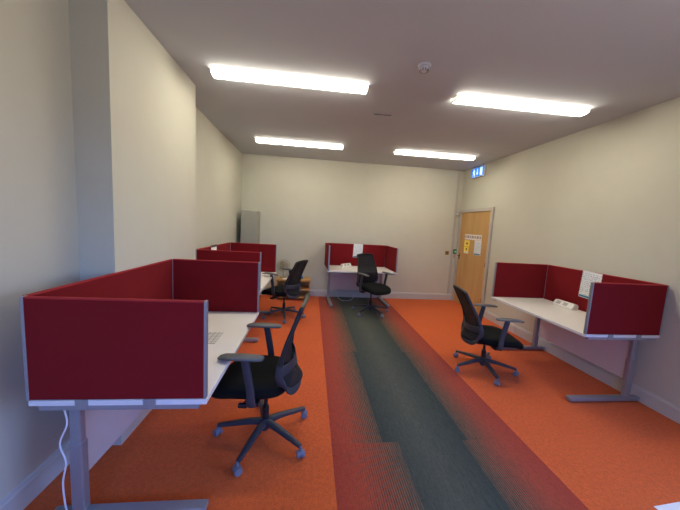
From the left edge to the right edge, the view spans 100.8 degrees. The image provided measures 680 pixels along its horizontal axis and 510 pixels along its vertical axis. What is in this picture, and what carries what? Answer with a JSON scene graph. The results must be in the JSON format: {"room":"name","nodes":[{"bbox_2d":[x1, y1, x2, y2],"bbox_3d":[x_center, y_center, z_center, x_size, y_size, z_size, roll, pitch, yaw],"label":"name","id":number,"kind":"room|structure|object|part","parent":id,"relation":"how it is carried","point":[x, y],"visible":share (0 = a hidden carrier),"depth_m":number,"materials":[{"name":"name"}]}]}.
{"room":"open-plan office","nodes":[
{"label":"open-plan office","id":0,"kind":"room"},
{"bbox_2d":[0,0,241,499],"bbox_3d":[-1.776,-0.218,2.268,0.516,2.995,7.824,3,6,-6],"label":"wall","id":1,"kind":"structure","parent":0,"point":[110,163],"depth_m":1.74,"materials":[{"name":"beige paint"}]},
{"bbox_2d":[0,409,151,509],"bbox_3d":[-1.704,1.202,2.432,0.252,0.148,7.584,3,6,-6],"label":"baseboard","id":2,"kind":"structure","parent":1,"relation":"attached to","point":[25,492],"depth_m":1.62,"materials":[{"name":"paint"}]},
{"bbox_2d":[24,295,679,509],"bbox_3d":[0.604,1.426,2.687,5.150,0.100,7.824,3,6,-6],"label":"floor","id":3,"kind":"structure","parent":0,"point":[390,423],"depth_m":2.21,"materials":[{"name":"carpet"}]},
{"bbox_2d":[19,259,259,509],"bbox_3d":[-1.134,0.733,2.038,0.812,1.223,1.403,3,6,-6],"label":"desk","id":4,"kind":"object","parent":3,"relation":"on","point":[105,350],"visible":0.97,"depth_m":1.34,"materials":[{"name":"red fabric"}]},
{"bbox_3d":[-1.431,0.427,1.285,0.015,0.491,0.026,3,6,-6],"label":"edge post","id":5,"kind":"part","parent":4,"relation":"part of","materials":[{"name":"metal"}]},
{"bbox_2d":[59,410,67,509],"bbox_3d":[-1.395,1.019,1.427,0.046,0.646,0.013,3,6,-6],"label":"power cable","id":6,"kind":"object","parent":4,"relation":"on","point":[65,413],"visible":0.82,"depth_m":1.42,"materials":[{"name":"white plastic"}]},
{"bbox_3d":[-1.349,1.019,1.452,0.060,0.654,0.046,3,6,-6],"label":"leg","id":7,"kind":"part","parent":4,"relation":"part of","materials":[{"name":"silver metal"}]},
{"bbox_3d":[-1.417,0.893,2.027,0.018,0.453,1.108,3,6,-6],"label":"modesty panel","id":8,"kind":"part","parent":4,"relation":"part of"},
{"bbox_3d":[-1.051,0.728,1.364,0.713,0.024,0.040,3,6,-6],"label":"cross rail","id":9,"kind":"part","parent":4,"relation":"part of","materials":[{"name":"silver metal"}]},
{"bbox_2d":[30,311,258,400],"bbox_3d":[-1.117,0.628,2.028,0.786,0.025,1.388,3,6,-6],"label":"countertop","id":10,"kind":"structure","parent":4,"relation":"on","point":[233,324],"depth_m":2.10,"materials":[{"name":"white laminate"}]},
{"bbox_3d":[-0.652,0.462,1.366,0.013,0.491,0.026,3,6,-6],"label":"edge post","id":11,"kind":"part","parent":4,"relation":"part of","materials":[{"name":"metal"}]},
{"bbox_2d":[208,332,223,343],"bbox_3d":[-1.050,0.612,2.086,0.300,0.002,0.210,3,6,-6],"label":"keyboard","id":12,"kind":"object","parent":4,"relation":"on","point":[213,337],"visible":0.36,"depth_m":2.11,"materials":[{"name":"plastic"}]},
{"bbox_3d":[-0.786,0.312,2.715,0.013,0.491,0.026,3,6,-6],"label":"edge post","id":13,"kind":"part","parent":4,"relation":"part of","materials":[{"name":"metal"}]},
{"bbox_2d":[196,242,276,341],"bbox_3d":[-1.485,0.480,4.267,0.812,1.223,1.403,3,6,-5],"label":"desk","id":14,"kind":"object","parent":3,"relation":"on","point":[266,254],"visible":0.34,"depth_m":4.30,"materials":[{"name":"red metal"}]},
{"bbox_2d":[211,244,216,249],"bbox_3d":[-1.821,-0.087,4.064,0.007,0.117,0.210,3,6,-5],"label":"notice","id":15,"kind":"object","parent":14,"relation":"attached to","point":[213,247],"visible":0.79,"depth_m":4.07,"materials":[{"name":"white paper"}]},
{"bbox_3d":[-1.017,0.208,3.585,0.013,0.491,0.026,3,6,-5],"label":"edge post","id":16,"kind":"part","parent":14,"relation":"part of","materials":[{"name":"metal"}]},
{"bbox_2d":[259,272,275,290],"bbox_3d":[-1.468,0.375,4.256,0.786,0.025,1.388,3,6,-5],"label":"countertop","id":17,"kind":"structure","parent":14,"relation":"on","point":[265,278],"depth_m":4.37,"materials":[{"name":"white laminate"}]},
{"bbox_2d":[241,210,259,243],"bbox_3d":[-1.883,-0.007,5.880,0.304,1.810,0.406,3,6,-6],"label":"locker","id":18,"kind":"object","parent":3,"relation":"on","point":[250,220],"visible":0.3,"depth_m":5.63,"materials":[{"name":"grey metal"}]},
{"bbox_2d":[211,294,309,476],"bbox_3d":[-0.570,0.830,2.072,0.711,1.084,0.732,3,6,-1],"label":"office chair","id":19,"kind":"object","parent":3,"relation":"on","point":[254,378],"visible":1,"depth_m":1.94,"materials":[{"name":"black fabric"}]},
{"bbox_3d":[-0.748,1.257,2.113,0.329,0.071,0.060,3,6,-4],"label":"leg","id":20,"kind":"part","parent":19,"relation":"part of","materials":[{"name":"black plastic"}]},
{"bbox_3d":[-0.643,0.995,1.959,0.061,0.043,0.183,4,6,6],"label":"lever","id":21,"kind":"part","parent":19,"relation":"part of","materials":[{"name":"black plastic"}]},
{"bbox_3d":[-0.630,0.906,2.087,0.552,0.124,0.512,3,6,-1],"label":"seat","id":22,"kind":"part","parent":19,"relation":"part of","materials":[{"name":"black fabric"}]},
{"bbox_3d":[-0.587,0.828,1.830,0.098,0.346,0.107,3,6,-1],"label":"armrest","id":23,"kind":"part","parent":19,"relation":"part of","materials":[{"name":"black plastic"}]},
{"bbox_3d":[-0.610,1.282,1.948,0.060,0.071,0.329,5,6,14],"label":"leg","id":24,"kind":"part","parent":19,"relation":"part of","materials":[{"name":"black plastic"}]},
{"bbox_3d":[-0.633,1.244,2.296,0.060,0.071,0.329,1,6,-22],"label":"leg","id":25,"kind":"part","parent":19,"relation":"part of","materials":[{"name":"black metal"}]},
{"bbox_3d":[-0.593,0.776,2.323,0.098,0.346,0.107,3,6,-1],"label":"armrest","id":26,"kind":"part","parent":19,"relation":"part of","materials":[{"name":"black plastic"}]},
{"bbox_3d":[-0.409,1.284,2.029,0.329,0.071,0.060,7,7,32],"label":"leg","id":27,"kind":"part","parent":19,"relation":"part of","materials":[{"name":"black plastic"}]},
{"bbox_3d":[-0.423,1.261,2.244,0.329,0.071,0.060,-2,8,-40],"label":"leg","id":28,"kind":"part","parent":19,"relation":"part of","materials":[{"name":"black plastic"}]},
{"bbox_3d":[-0.332,0.630,2.061,0.179,0.660,0.488,3,6,-1],"label":"frame","id":29,"kind":"part","parent":19,"relation":"part of","materials":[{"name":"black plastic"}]},
{"bbox_2d":[261,260,307,323],"bbox_3d":[-0.939,0.554,4.836,0.734,1.013,0.714,5,6,21],"label":"office chair","id":30,"kind":"object","parent":3,"relation":"on","point":[291,289],"visible":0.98,"depth_m":4.66,"materials":[{"name":"black fabric"}]},
{"bbox_3d":[-1.129,0.958,4.755,0.329,0.071,0.060,-1,7,-32],"label":"leg","id":31,"kind":"part","parent":30,"relation":"part of","materials":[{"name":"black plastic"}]},
{"bbox_3d":[-1.083,0.489,4.589,0.098,0.346,0.107,5,6,21],"label":"armrest","id":32,"kind":"part","parent":30,"relation":"part of","materials":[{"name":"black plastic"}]},
{"bbox_3d":[-1.033,0.624,4.848,0.552,0.124,0.512,5,6,21],"label":"seat","id":33,"kind":"part","parent":30,"relation":"part of","materials":[{"name":"black fabric"}]},
{"bbox_3d":[-0.789,0.968,4.839,0.329,0.071,0.060,4,6,4],"label":"leg","id":34,"kind":"part","parent":30,"relation":"part of","materials":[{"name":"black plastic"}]},
{"bbox_3d":[-0.727,0.392,4.708,0.179,0.660,0.488,12,9,20],"label":"frame","id":35,"kind":"part","parent":30,"relation":"part of","materials":[{"name":"black plastic"}]},
{"bbox_2d":[276,276,310,300],"bbox_3d":[-0.996,0.713,6.051,0.710,0.440,0.400,3,6,-6],"label":"bookcase","id":36,"kind":"object","parent":3,"relation":"on","point":[305,281],"visible":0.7,"depth_m":6.03,"materials":[{"name":"brown wood"}]},
{"bbox_2d":[277,259,289,277],"bbox_3d":[-1.198,0.287,5.974,0.183,0.398,0.202,7,7,32],"label":"desk fan","id":37,"kind":"object","parent":36,"relation":"on","point":[283,264],"visible":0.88,"depth_m":5.96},
{"bbox_3d":[-1.004,0.871,6.062,0.650,0.024,0.370,3,6,-6],"label":"shelf","id":38,"kind":"part","parent":36,"relation":"part of","materials":[{"name":"brown wood"}]},
{"bbox_3d":[-1.014,0.683,6.232,0.650,0.360,0.008,3,6,-6],"label":"panel","id":39,"kind":"part","parent":36,"relation":"part of","materials":[{"name":"brown wood"}]},
{"bbox_3d":[-0.995,0.702,6.045,0.650,0.024,0.370,3,6,-6],"label":"shelf","id":40,"kind":"part","parent":36,"relation":"part of","materials":[{"name":"brown wood"}]},
{"bbox_2d":[324,243,398,307],"bbox_3d":[0.389,0.407,5.935,1.403,1.223,0.812,2,6,-8],"label":"desk","id":41,"kind":"object","parent":3,"relation":"on","point":[336,254],"visible":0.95,"depth_m":6.19,"materials":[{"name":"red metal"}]},
{"bbox_3d":[-0.244,0.588,6.131,0.046,0.654,0.060,2,6,-8],"label":"leg","id":42,"kind":"part","parent":41,"relation":"part of","materials":[{"name":"silver metal"}]},
{"bbox_3d":[-0.209,0.061,5.406,0.026,0.491,0.013,2,6,-8],"label":"edge post","id":43,"kind":"part","parent":41,"relation":"part of","materials":[{"name":"metal"}]},
{"bbox_2d":[341,263,350,266],"bbox_3d":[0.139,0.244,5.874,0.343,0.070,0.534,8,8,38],"label":"power socket","id":44,"kind":"object","parent":41,"relation":"on","point":[344,264],"visible":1,"depth_m":5.82,"materials":[{"name":"white plastic"}]},
{"bbox_3d":[0.340,0.548,6.224,1.108,0.453,0.018,2,6,-8],"label":"modesty panel","id":45,"kind":"part","parent":41,"relation":"part of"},
{"bbox_2d":[353,244,362,256],"bbox_3d":[0.400,-0.093,6.264,0.210,0.300,0.003,4,6,-9],"label":"notice","id":46,"kind":"object","parent":41,"relation":"attached to","point":[358,248],"visible":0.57,"depth_m":6.26,"materials":[{"name":"paper"}]},
{"bbox_2d":[329,265,394,272],"bbox_3d":[0.396,0.303,5.913,1.388,0.025,0.786,2,6,-8],"label":"countertop","id":47,"kind":"structure","parent":41,"relation":"on","point":[331,267],"depth_m":5.84,"materials":[{"name":"white laminate"}]},
{"bbox_3d":[1.139,0.114,5.606,0.026,0.491,0.013,2,6,-8],"label":"edge post","id":48,"kind":"part","parent":41,"relation":"part of","materials":[{"name":"metal"}]},
{"bbox_2d":[351,253,392,317],"bbox_3d":[0.619,0.549,5.267,0.734,1.104,0.701,-1,7,-32],"label":"office chair","id":49,"kind":"object","parent":3,"relation":"on","point":[367,275],"visible":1,"depth_m":5.34,"materials":[{"name":"black fabric"}]},
{"bbox_3d":[0.417,0.527,5.121,0.107,0.346,0.098,-1,7,-32],"label":"armrest","id":50,"kind":"part","parent":49,"relation":"part of","materials":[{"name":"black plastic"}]},
{"bbox_3d":[0.508,0.301,5.440,0.488,0.660,0.179,-1,7,-32],"label":"frame","id":51,"kind":"part","parent":49,"relation":"part of","materials":[{"name":"black plastic"}]},
{"bbox_3d":[0.640,0.625,5.232,0.512,0.124,0.552,-1,7,-32],"label":"seat","id":52,"kind":"part","parent":49,"relation":"part of","materials":[{"name":"black fabric"}]},
{"bbox_3d":[0.672,1.011,5.188,0.060,0.071,0.329,-1,7,-32],"label":"leg","id":53,"kind":"part","parent":49,"relation":"part of","materials":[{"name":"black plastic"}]},
{"bbox_2d":[453,285,524,385],"bbox_3d":[1.715,0.880,3.284,0.754,0.980,0.714,3,6,3],"label":"office chair","id":54,"kind":"object","parent":3,"relation":"on","point":[473,332],"visible":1,"depth_m":3.22,"materials":[{"name":"black fabric"}]},
{"bbox_3d":[1.601,1.239,3.504,0.060,0.071,0.329,-1,7,-34],"label":"leg","id":55,"kind":"part","parent":54,"relation":"part of","materials":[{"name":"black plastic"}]},
{"bbox_3d":[1.489,0.688,3.307,0.179,0.660,0.488,-6,5,4],"label":"frame","id":56,"kind":"part","parent":54,"relation":"part of","materials":[{"name":"black plastic"}]},
{"bbox_3d":[1.525,1.256,3.302,0.329,0.071,0.060,1,6,-16],"label":"leg","id":57,"kind":"part","parent":54,"relation":"part of","materials":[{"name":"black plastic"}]},
{"bbox_3d":[1.790,0.823,3.552,0.098,0.346,0.107,3,6,3],"label":"armrest","id":58,"kind":"part","parent":54,"relation":"part of","materials":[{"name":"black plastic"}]},
{"bbox_3d":[1.695,1.280,3.169,0.060,0.071,0.329,3,6,2],"label":"leg","id":59,"kind":"part","parent":54,"relation":"part of","materials":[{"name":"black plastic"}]},
{"bbox_3d":[1.804,0.966,3.317,0.552,0.124,0.512,3,6,3],"label":"seat","id":60,"kind":"part","parent":54,"relation":"part of","materials":[{"name":"black fabric"}]},
{"bbox_3d":[1.875,1.277,3.290,0.329,0.071,0.060,5,6,20],"label":"leg","id":61,"kind":"part","parent":54,"relation":"part of","materials":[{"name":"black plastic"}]},
{"bbox_3d":[1.761,0.873,3.060,0.098,0.346,0.107,3,6,3],"label":"armrest","id":62,"kind":"part","parent":54,"relation":"part of","materials":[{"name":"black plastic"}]},
{"bbox_2d":[491,262,668,401],"bbox_3d":[2.611,0.800,3.357,0.812,1.223,1.403,3,6,-6],"label":"desk","id":63,"kind":"object","parent":3,"relation":"on","point":[606,328],"visible":0.95,"depth_m":3.02,"materials":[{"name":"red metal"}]},
{"bbox_3d":[2.169,0.344,3.952,0.013,0.491,0.026,3,6,-6],"label":"edge post","id":64,"kind":"part","parent":63,"relation":"part of","materials":[{"name":"metal"}]},
{"bbox_3d":[2.800,0.980,3.991,0.060,0.654,0.046,3,6,-6],"label":"leg","id":65,"kind":"part","parent":63,"relation":"part of","materials":[{"name":"silver metal"}]},
{"bbox_2d":[553,299,578,309],"bbox_3d":[2.888,0.633,3.605,0.090,0.070,0.280,3,6,-6],"label":"power socket","id":66,"kind":"object","parent":63,"relation":"on","point":[558,302],"visible":1,"depth_m":3.57,"materials":[{"name":"white plastic"}]},
{"bbox_2d":[494,297,658,335],"bbox_3d":[2.606,0.694,3.345,0.786,0.025,1.388,3,6,-6],"label":"countertop","id":67,"kind":"structure","parent":63,"relation":"on","point":[572,319],"depth_m":3.36,"materials":[{"name":"white laminate"}]},
{"bbox_3d":[2.875,0.984,3.403,0.018,0.453,1.108,3,6,-6],"label":"modesty panel","id":68,"kind":"part","parent":63,"relation":"part of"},
{"bbox_3d":[2.303,0.494,2.603,0.013,0.491,0.026,3,6,-6],"label":"edge post","id":69,"kind":"part","parent":63,"relation":"part of","materials":[{"name":"metal"}]},
{"bbox_2d":[578,270,602,298],"bbox_3d":[3.007,0.369,3.382,0.002,0.341,0.251,3,6,-6],"label":"notice","id":70,"kind":"object","parent":63,"relation":"attached to","point":[588,277],"visible":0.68,"depth_m":3.42,"materials":[{"name":"paper"}]},
{"bbox_3d":[2.669,0.793,2.680,0.713,0.024,0.040,3,6,-6],"label":"cross rail","id":71,"kind":"part","parent":63,"relation":"part of","materials":[{"name":"silver metal"}]},
{"bbox_3d":[2.917,1.109,2.826,0.060,0.654,0.046,3,6,-6],"label":"leg","id":72,"kind":"part","parent":63,"relation":"part of","materials":[{"name":"silver metal"}]},
{"bbox_3d":[3.082,0.528,2.684,0.015,0.491,0.026,3,6,-6],"label":"edge post","id":73,"kind":"part","parent":63,"relation":"part of","materials":[{"name":"metal"}]},
{"bbox_2d":[240,153,464,293],"bbox_3d":[0.308,-0.532,6.335,4.910,2.995,0.120,3,6,-6],"label":"wall","id":74,"kind":"structure","parent":0,"point":[304,205],"depth_m":6.24,"materials":[{"name":"beige paint"}]},
{"bbox_2d":[259,288,451,299],"bbox_3d":[0.247,0.890,6.417,4.892,0.148,0.018,3,6,-6],"label":"baseboard","id":75,"kind":"structure","parent":74,"relation":"attached to","point":[333,293],"depth_m":6.50,"materials":[{"name":"paint"}]},
{"bbox_2d":[447,172,459,293],"bbox_3d":[2.624,-0.474,6.501,0.040,2.802,0.022,3,6,-6],"label":"trim","id":76,"kind":"structure","parent":74,"relation":"attached to","point":[458,182],"depth_m":6.49,"materials":[{"name":"paint"}]},
{"bbox_2d":[124,0,679,170],"bbox_3d":[0.773,-1.647,2.364,5.150,0.100,7.824,3,6,-6],"label":"ceiling","id":77,"kind":"structure","parent":0,"point":[611,59],"depth_m":2.38,"materials":[{"name":"paint"}]},
{"bbox_2d":[210,68,367,93],"bbox_3d":[-0.465,-1.677,2.725,1.475,0.049,0.138,3,6,-6],"label":"ceiling light","id":78,"kind":"object","parent":77,"relation":"attached to","point":[216,73],"visible":1,"depth_m":2.69,"materials":[{"name":"white plastic"}]},
{"bbox_2d":[211,68,367,85],"bbox_3d":[-0.464,-1.690,2.724,1.475,0.022,0.090,3,6,-6],"label":"diffuser","id":79,"kind":"object","parent":78,"relation":"on","point":[268,79],"depth_m":2.67,"materials":[{"name":"white plastic"}]},
{"bbox_2d":[256,138,342,149],"bbox_3d":[-0.688,-1.913,4.856,1.475,0.049,0.138,3,6,-6],"label":"ceiling light","id":80,"kind":"object","parent":77,"relation":"attached to","point":[269,141],"visible":1,"depth_m":4.81,"materials":[{"name":"beige plastic"}]},
{"bbox_2d":[371,114,391,119],"bbox_3d":[0.515,-1.722,3.499,0.240,0.014,0.112,3,6,-6],"label":"ceiling vent","id":81,"kind":"object","parent":77,"relation":"in","point":[378,116],"visible":1,"depth_m":3.48,"materials":[{"name":"metal"}]},
{"bbox_2d":[418,62,430,73],"bbox_3d":[0.712,-1.575,2.374,0.110,0.049,0.110,3,6,-6],"label":"smoke detector","id":82,"kind":"object","parent":77,"relation":"attached to","point":[423,67],"visible":1,"depth_m":2.35,"materials":[{"name":"plastic"}]},
{"bbox_2d":[394,150,474,159],"bbox_3d":[1.719,-1.808,5.108,1.475,0.049,0.138,3,6,-6],"label":"ceiling light","id":83,"kind":"object","parent":77,"relation":"attached to","point":[396,151],"visible":1,"depth_m":5.07,"materials":[{"name":"beige plastic"}]},
{"bbox_2d":[451,95,589,116],"bbox_3d":[1.913,-1.573,2.974,1.475,0.049,0.138,3,6,-6],"label":"ceiling light","id":84,"kind":"object","parent":77,"relation":"attached to","point":[458,99],"visible":1,"depth_m":2.94,"materials":[{"name":"beige plastic"}]},
{"bbox_2d":[452,95,582,108],"bbox_3d":[1.913,-1.586,2.973,1.475,0.022,0.090,3,6,-6],"label":"diffuser","id":85,"kind":"object","parent":84,"relation":"on","point":[458,99],"depth_m":2.92,"materials":[{"name":"white plastic"}]},
{"bbox_2d":[461,97,679,405],"bbox_3d":[3.188,-0.001,2.787,0.120,2.995,7.824,3,6,-6],"label":"wall","id":86,"kind":"structure","parent":0,"point":[604,198],"depth_m":3.30,"materials":[{"name":"beige paint"}]},
{"bbox_2d":[451,207,494,313],"bbox_3d":[2.763,0.085,5.964,0.057,2.115,1.195,3,6,-6],"label":"door","id":87,"kind":"structure","parent":86,"relation":"in","point":[470,271],"depth_m":5.85,"materials":[{"name":"brown wood"}]},
{"bbox_2d":[464,247,468,253],"bbox_3d":[2.763,-0.107,6.158,0.003,0.145,0.190,3,6,-6],"label":"poster","id":88,"kind":"object","parent":87,"relation":"attached to","point":[466,249],"visible":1,"depth_m":6.14,"materials":[{"name":"yellow paper"}]},
{"bbox_2d":[464,240,469,246],"bbox_3d":[2.772,-0.255,6.135,0.003,0.135,0.205,3,6,-6],"label":"poster","id":89,"kind":"object","parent":87,"relation":"attached to","point":[467,242],"visible":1,"depth_m":6.12,"materials":[{"name":"yellow paper"}]},
{"bbox_2d":[473,241,481,255],"bbox_3d":[2.808,-0.141,5.744,0.003,0.295,0.240,3,6,-6],"label":"notice","id":90,"kind":"object","parent":87,"relation":"attached to","point":[477,246],"visible":1,"depth_m":5.74,"materials":[{"name":"paper"}]},
{"bbox_2d":[471,164,485,178],"bbox_3d":[2.850,-1.725,5.796,0.036,0.235,0.450,3,6,-6],"label":"exit sign","id":91,"kind":"object","parent":86,"relation":"attached to","point":[479,171],"visible":1,"depth_m":5.76,"materials":[{"name":"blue plastic"}]},
{"bbox_2d":[484,310,679,423],"bbox_3d":[3.105,1.480,2.293,0.018,0.148,6.300,3,6,-6],"label":"baseboard","id":92,"kind":"structure","parent":86,"relation":"attached to","point":[651,400],"depth_m":3.26,"materials":[{"name":"paint"}]},
{"bbox_2d":[654,502,679,509],"bbox_3d":[2.061,1.568,1.606,0.210,0.002,0.297,2,6,-11],"label":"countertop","id":93,"kind":"structure","parent":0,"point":[671,506],"depth_m":1.73,"materials":[{"name":"white laminate"}]}
]}

